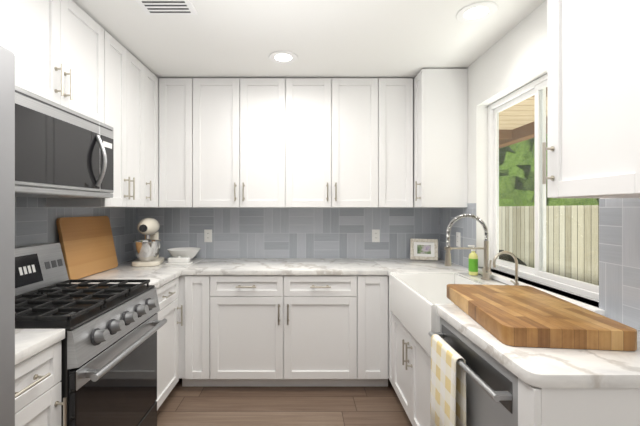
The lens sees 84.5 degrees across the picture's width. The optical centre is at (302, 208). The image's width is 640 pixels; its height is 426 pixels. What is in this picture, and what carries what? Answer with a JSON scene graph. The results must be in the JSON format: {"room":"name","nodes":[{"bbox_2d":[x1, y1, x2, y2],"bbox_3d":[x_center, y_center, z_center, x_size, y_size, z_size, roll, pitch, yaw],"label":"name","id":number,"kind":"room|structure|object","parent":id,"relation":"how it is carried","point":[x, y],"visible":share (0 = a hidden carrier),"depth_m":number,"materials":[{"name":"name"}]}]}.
{"room":"kitchen","nodes":[
{"label":"kitchen","id":0,"kind":"room"},
{"bbox_2d":[157,378,411,425],"bbox_3d":[-0.137,1.410,0.760,3.066,0.100,5.200,0,0,0],"label":"floor","id":1,"kind":"structure","parent":0,"point":[280,406],"depth_m":2.41,"materials":[{"name":"brown wood"}]},
{"bbox_2d":[0,46,14,425],"bbox_3d":[-1.117,0.468,0.504,0.819,1.776,0.888,0,0,0],"label":"fridge","id":2,"kind":"object","parent":1,"relation":"on","point":[7,237],"visible":1,"depth_m":0.92,"materials":[{"name":"grey"}]},
{"bbox_2d":[15,341,66,425],"bbox_3d":[-1.199,0.924,1.141,0.658,0.868,0.371,0,0,0],"label":"base cabinet","id":3,"kind":"object","parent":1,"relation":"on","point":[38,402],"visible":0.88,"depth_m":1.22,"materials":[{"name":"white wood"}]},
{"bbox_2d":[15,243,166,425],"bbox_3d":[-1.160,0.778,1.711,0.732,1.156,0.756,0,0,0],"label":"range","id":4,"kind":"object","parent":1,"relation":"on","point":[109,360],"visible":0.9,"depth_m":1.67,"materials":[{"name":"silver metal"}]},
{"bbox_2d":[156,277,182,409],"bbox_3d":[-1.199,0.924,2.655,0.658,0.868,1.122,0,0,0],"label":"base cabinet","id":5,"kind":"object","parent":1,"relation":"on","point":[168,349],"visible":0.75,"depth_m":2.39,"materials":[{"name":"white wood"}]},
{"bbox_2d":[179,275,218,386],"bbox_3d":[-0.776,0.924,2.908,0.297,0.868,0.620,0,0,0],"label":"base cabinet","id":6,"kind":"object","parent":1,"relation":"on","point":[198,294],"depth_m":2.60,"materials":[{"name":"white wood"}]},
{"bbox_2d":[219,275,366,386],"bbox_3d":[-0.143,0.924,2.908,1.207,0.868,0.620,0,0,0],"label":"base cabinet","id":7,"kind":"object","parent":1,"relation":"on","point":[283,330],"depth_m":2.61,"materials":[{"name":"white wood"}]},
{"bbox_2d":[367,275,388,386],"bbox_3d":[0.495,0.924,2.908,0.310,0.868,0.620,0,0,0],"label":"base cabinet","id":8,"kind":"object","parent":1,"relation":"on","point":[377,285],"depth_m":2.61,"materials":[{"name":"white wood"}]},
{"bbox_2d":[389,309,430,425],"bbox_3d":[0.944,0.924,2.089,0.620,0.868,0.874,0,0,0],"label":"base cabinet","id":9,"kind":"object","parent":1,"relation":"on","point":[410,368],"visible":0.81,"depth_m":2.02,"materials":[{"name":"white wood"}]},
{"bbox_2d":[15,258,639,387],"bbox_3d":[-0.137,0.469,2.083,2.774,0.038,2.261,0,0,0],"label":"countertop","id":10,"kind":"structure","parent":9,"relation":"on","point":[539,367],"depth_m":1.31,"materials":[{"name":"stone"}]},
{"bbox_2d":[56,216,117,279],"bbox_3d":[-1.472,0.251,2.440,0.097,0.396,0.560,0,0,0],"label":"leaning board","id":11,"kind":"object","parent":10,"relation":"on","point":[87,246],"visible":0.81,"depth_m":2.37,"materials":[{"name":"brown wood"}]},
{"bbox_2d":[132,218,163,266],"bbox_3d":[-1.268,0.261,2.890,0.247,0.377,0.393,0,0,0],"label":"stand mixer","id":12,"kind":"object","parent":10,"relation":"on","point":[146,249],"visible":1,"depth_m":2.77,"materials":[{"name":"white metal"}]},
{"bbox_2d":[165,256,192,264],"bbox_3d":[-1.015,0.417,2.885,0.210,0.065,0.110,0,0,0],"label":"butter dish","id":13,"kind":"object","parent":10,"relation":"on","point":[178,260],"visible":1,"depth_m":2.85,"materials":[{"name":"white ceramic"}]},
{"bbox_2d":[167,247,200,259],"bbox_3d":[-1.035,0.399,3.065,0.282,0.101,0.282,0,0,0],"label":"bowl","id":14,"kind":"object","parent":10,"relation":"on","point":[191,252],"visible":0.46,"depth_m":3.00,"materials":[{"name":"white ceramic"}]},
{"bbox_2d":[410,239,437,260],"bbox_3d":[1.069,0.357,3.110,0.230,0.184,0.055,0,0,18],"label":"photo frame","id":15,"kind":"object","parent":10,"relation":"on","point":[423,249],"visible":0.96,"depth_m":3.11,"materials":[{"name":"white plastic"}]},
{"bbox_2d":[389,273,482,356],"bbox_3d":[0.847,0.583,2.080,0.475,0.258,0.816,0,0,0],"label":"sink","id":16,"kind":"object","parent":10,"relation":"in","point":[415,299],"visible":0.42,"depth_m":2.21,"materials":[{"name":"white ceramic"}]},
{"bbox_2d":[444,214,491,279],"bbox_3d":[1.052,0.239,2.235,0.297,0.420,0.091,0,0,0],"label":"spring faucet","id":17,"kind":"object","parent":10,"relation":"on","point":[486,271],"visible":1,"depth_m":2.24,"materials":[{"name":"silver metal"}]},
{"bbox_2d":[468,245,477,275],"bbox_3d":[1.158,0.348,2.400,0.065,0.202,0.060,0,0,0],"label":"soap bottle","id":18,"kind":"object","parent":10,"relation":"on","point":[473,263],"visible":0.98,"depth_m":2.38,"materials":[{"name":"green plastic"}]},
{"bbox_2d":[492,251,518,284],"bbox_3d":[1.117,0.339,1.944,0.155,0.219,0.075,0,0,0],"label":"faucet","id":19,"kind":"object","parent":10,"relation":"on","point":[497,255],"visible":0.73,"depth_m":1.92,"materials":[{"name":"silver metal"}]},
{"bbox_2d":[447,284,636,350],"bbox_3d":[0.900,0.417,1.460,0.410,0.064,0.670,0,0,6],"label":"block","id":20,"kind":"object","parent":10,"relation":"on","point":[519,316],"visible":1,"depth_m":1.24,"materials":[{"name":"brown wood"}]},
{"bbox_2d":[428,317,517,425],"bbox_3d":[0.911,0.924,1.346,0.666,0.864,0.604,0,0,0],"label":"dishwasher","id":21,"kind":"object","parent":1,"relation":"on","point":[491,391],"visible":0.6,"depth_m":1.23,"materials":[{"name":"grey metal"}]},
{"bbox_2d":[430,334,465,425],"bbox_3d":[0.583,0.807,1.440,0.059,0.505,0.252,0,0,0],"label":"towel","id":22,"kind":"object","parent":21,"relation":"hanging from","point":[448,393],"visible":1,"depth_m":1.39,"materials":[{"name":"fabric"}]},
{"bbox_2d":[518,378,639,425],"bbox_3d":[0.944,0.924,1.002,0.620,0.868,0.075,0,0,0],"label":"base cabinet","id":23,"kind":"object","parent":1,"relation":"on","point":[537,406],"visible":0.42,"depth_m":0.96,"materials":[{"name":"white wood"}]},
{"bbox_2d":[72,0,544,80],"bbox_3d":[-0.137,-1.130,0.760,3.066,0.100,5.200,0,0,0],"label":"ceiling","id":24,"kind":"structure","parent":0,"point":[331,39],"depth_m":2.19,"materials":[{"name":"white paint"}]},
{"bbox_2d":[136,0,197,14],"bbox_3d":[-0.720,-1.073,1.780,0.280,0.012,0.320,0,0,0],"label":"ceiling vent","id":25,"kind":"object","parent":24,"relation":"in","point":[167,7],"visible":0.98,"depth_m":1.87,"materials":[{"name":"white metal"}]},
{"bbox_2d":[269,51,297,63],"bbox_3d":[-0.140,-1.076,2.500,0.206,0.004,0.206,0,0,0],"label":"recessed light","id":26,"kind":"object","parent":24,"relation":"in","point":[283,57],"visible":1,"depth_m":2.50,"materials":[{"name":"white plastic"}]},
{"bbox_2d":[456,1,497,22],"bbox_3d":[0.950,-1.076,1.930,0.206,0.004,0.206,0,0,0],"label":"recessed light","id":27,"kind":"object","parent":24,"relation":"in","point":[476,12],"visible":1,"depth_m":1.92,"materials":[{"name":"white"}]},
{"bbox_2d":[440,0,639,329],"bbox_3d":[1.324,0.140,0.760,0.144,2.440,4.920,0,0,0],"label":"wall","id":28,"kind":"structure","parent":0,"point":[514,59],"depth_m":2.03,"materials":[{"name":"white paint"}]},
{"bbox_2d":[407,69,467,207],"bbox_3d":[1.060,-0.540,2.948,0.388,1.055,0.536,0,0,0],"label":"upper cabinet","id":29,"kind":"object","parent":28,"relation":"attached to","point":[440,138],"visible":1,"depth_m":2.68,"materials":[{"name":"white wood"}]},
{"bbox_2d":[456,232,460,246],"bbox_3d":[1.247,0.245,2.830,0.009,0.116,0.072,0,0,0],"label":"electrical outlet","id":30,"kind":"object","parent":28,"relation":"attached to","point":[458,239],"visible":1,"depth_m":2.82,"materials":[{"name":"white plastic"}]},
{"bbox_2d":[499,87,546,147],"bbox_3d":[2.171,-1.025,3.000,1.550,0.230,12.000,0,0,0],"label":"roof","id":31,"kind":"structure","parent":28,"relation":"attached to","point":[520,121],"depth_m":4.27,"materials":[{"name":"brown wood"}]},
{"bbox_2d":[478,268,604,315],"bbox_3d":[1.274,0.433,2.020,0.126,0.027,1.120,0,0,0],"label":"window sill","id":32,"kind":"structure","parent":28,"relation":"attached to","point":[506,280],"depth_m":1.75,"materials":[{"name":"white"}]},
{"bbox_2d":[488,74,598,300],"bbox_3d":[1.365,-0.164,2.020,0.054,1.163,1.056,0,0,0],"label":"window","id":33,"kind":"structure","parent":28,"relation":"in","point":[537,89],"depth_m":2.03,"materials":[{"name":"white plastic"}]},
{"bbox_2d":[542,0,639,197],"bbox_3d":[1.060,-0.559,1.103,0.388,1.038,0.405,0,0,0],"label":"upper cabinet","id":34,"kind":"object","parent":28,"relation":"attached to","point":[592,148],"visible":1,"depth_m":1.11,"materials":[{"name":"white wood"}]},
{"bbox_3d":[-0.137,0.140,3.290,3.066,2.440,0.140,0,0,0],"label":"wall","id":35,"kind":"structure","parent":0,"visible":0},
{"bbox_2d":[136,208,439,257],"bbox_3d":[-0.137,0.218,3.218,2.786,0.503,0.004,0,0,0],"label":"wall","id":36,"kind":"structure","parent":35,"relation":"attached to","point":[291,232],"depth_m":3.22,"materials":[{"name":"tile"}]},
{"bbox_2d":[158,78,201,207],"bbox_3d":[-1.017,-0.542,3.043,0.353,1.057,0.350,0,0,0],"label":"upper cabinet","id":37,"kind":"object","parent":36,"relation":"attached to","point":[179,99],"depth_m":2.87,"materials":[{"name":"white wood"}]},
{"bbox_2d":[204,229,211,241],"bbox_3d":[-0.865,0.245,3.211,0.072,0.116,0.009,0,0,0],"label":"electrical outlet","id":38,"kind":"object","parent":36,"relation":"attached to","point":[207,235],"visible":1,"depth_m":3.21,"materials":[{"name":"white plastic"}]},
{"bbox_2d":[202,78,293,207],"bbox_3d":[-0.522,-0.542,3.043,0.879,1.057,0.350,0,0,0],"label":"upper cabinet","id":39,"kind":"object","parent":36,"relation":"attached to","point":[285,143],"depth_m":2.88,"materials":[{"name":"white wood"}]},
{"bbox_2d":[294,78,389,207],"bbox_3d":[0.235,-0.542,3.043,0.878,1.057,0.350,0,0,0],"label":"upper cabinet","id":40,"kind":"object","parent":36,"relation":"attached to","point":[342,125],"depth_m":2.88,"materials":[{"name":"white wood"}]},
{"bbox_2d":[372,229,379,241],"bbox_3d":[0.665,0.245,3.211,0.072,0.116,0.009,0,0,0],"label":"electrical outlet","id":41,"kind":"object","parent":36,"relation":"attached to","point":[375,235],"visible":1,"depth_m":3.21,"materials":[{"name":"white plastic"}]},
{"bbox_2d":[390,78,412,207],"bbox_3d":[0.728,-0.542,3.043,0.348,1.057,0.350,0,0,0],"label":"upper cabinet","id":42,"kind":"object","parent":36,"relation":"attached to","point":[401,89],"depth_m":2.88,"materials":[{"name":"white wood"}]},
{"bbox_3d":[-1.600,0.140,0.760,0.140,2.440,4.920,0,0,0],"label":"wall","id":43,"kind":"structure","parent":0,"visible":0},
{"bbox_2d":[12,0,107,124],"bbox_3d":[-1.353,-0.780,1.678,0.350,0.580,0.820,0,0,0],"label":"upper cabinet","id":44,"kind":"object","parent":43,"relation":"attached to","point":[71,55],"depth_m":1.72,"materials":[{"name":"white wood"}]},
{"bbox_2d":[15,86,113,197],"bbox_3d":[-1.295,-0.276,1.711,0.462,0.421,0.756,0,0,0],"label":"over-the-range microwave","id":45,"kind":"object","parent":44,"relation":"attached to","point":[61,151],"visible":0.85,"depth_m":1.62,"materials":[{"name":"silver metal"}]},
{"bbox_2d":[15,197,135,263],"bbox_3d":[-1.528,0.185,2.058,0.004,0.570,2.316,0,0,0],"label":"wall","id":46,"kind":"structure","parent":43,"relation":"attached to","point":[35,220],"depth_m":2.17,"materials":[{"name":"tile"}]},
{"bbox_2d":[46,33,151,207],"bbox_3d":[-1.353,-0.542,2.352,0.350,1.057,0.644,0,0,0],"label":"upper cabinet","id":47,"kind":"object","parent":46,"relation":"attached to","point":[129,81],"depth_m":2.36,"materials":[{"name":"white wood"}]},
{"bbox_2d":[152,73,159,207],"bbox_3d":[-1.353,-0.542,2.711,0.350,1.057,0.307,0,0,0],"label":"upper cabinet","id":48,"kind":"object","parent":46,"relation":"attached to","point":[154,79],"depth_m":2.81,"materials":[{"name":"white wood"}]},
{"label":"outside","id":49,"kind":"structure","parent":0,"visible":0},
{"bbox_3d":[7.698,1.760,5.000,12.604,0.100,26.000,0,0,0],"label":"ground","id":50,"kind":"structure","parent":49,"visible":0},
{"bbox_2d":[499,250,526,265],"bbox_3d":[2.021,1.066,3.600,0.542,1.292,0.540,0,0,0],"label":"grill","id":51,"kind":"object","parent":50,"relation":"on","point":[511,258],"depth_m":3.48,"materials":[{"name":"black metal"}]},
{"bbox_2d":[499,205,598,284],"bbox_3d":[4.655,0.825,5.500,0.110,1.770,23.000,0,0,0],"label":"fence","id":52,"kind":"object","parent":50,"relation":"on","point":[566,245],"depth_m":6.26,"materials":[{"name":"brown wood"}]},
{"bbox_2d":[499,134,599,205],"bbox_3d":[8.692,-2.311,7.146,7.388,8.733,20.925,0,0,0],"label":"trees","id":53,"kind":"object","parent":50,"relation":"on","point":[521,170],"depth_m":10.72,"materials":[{"name":"green plant"}]}
]}

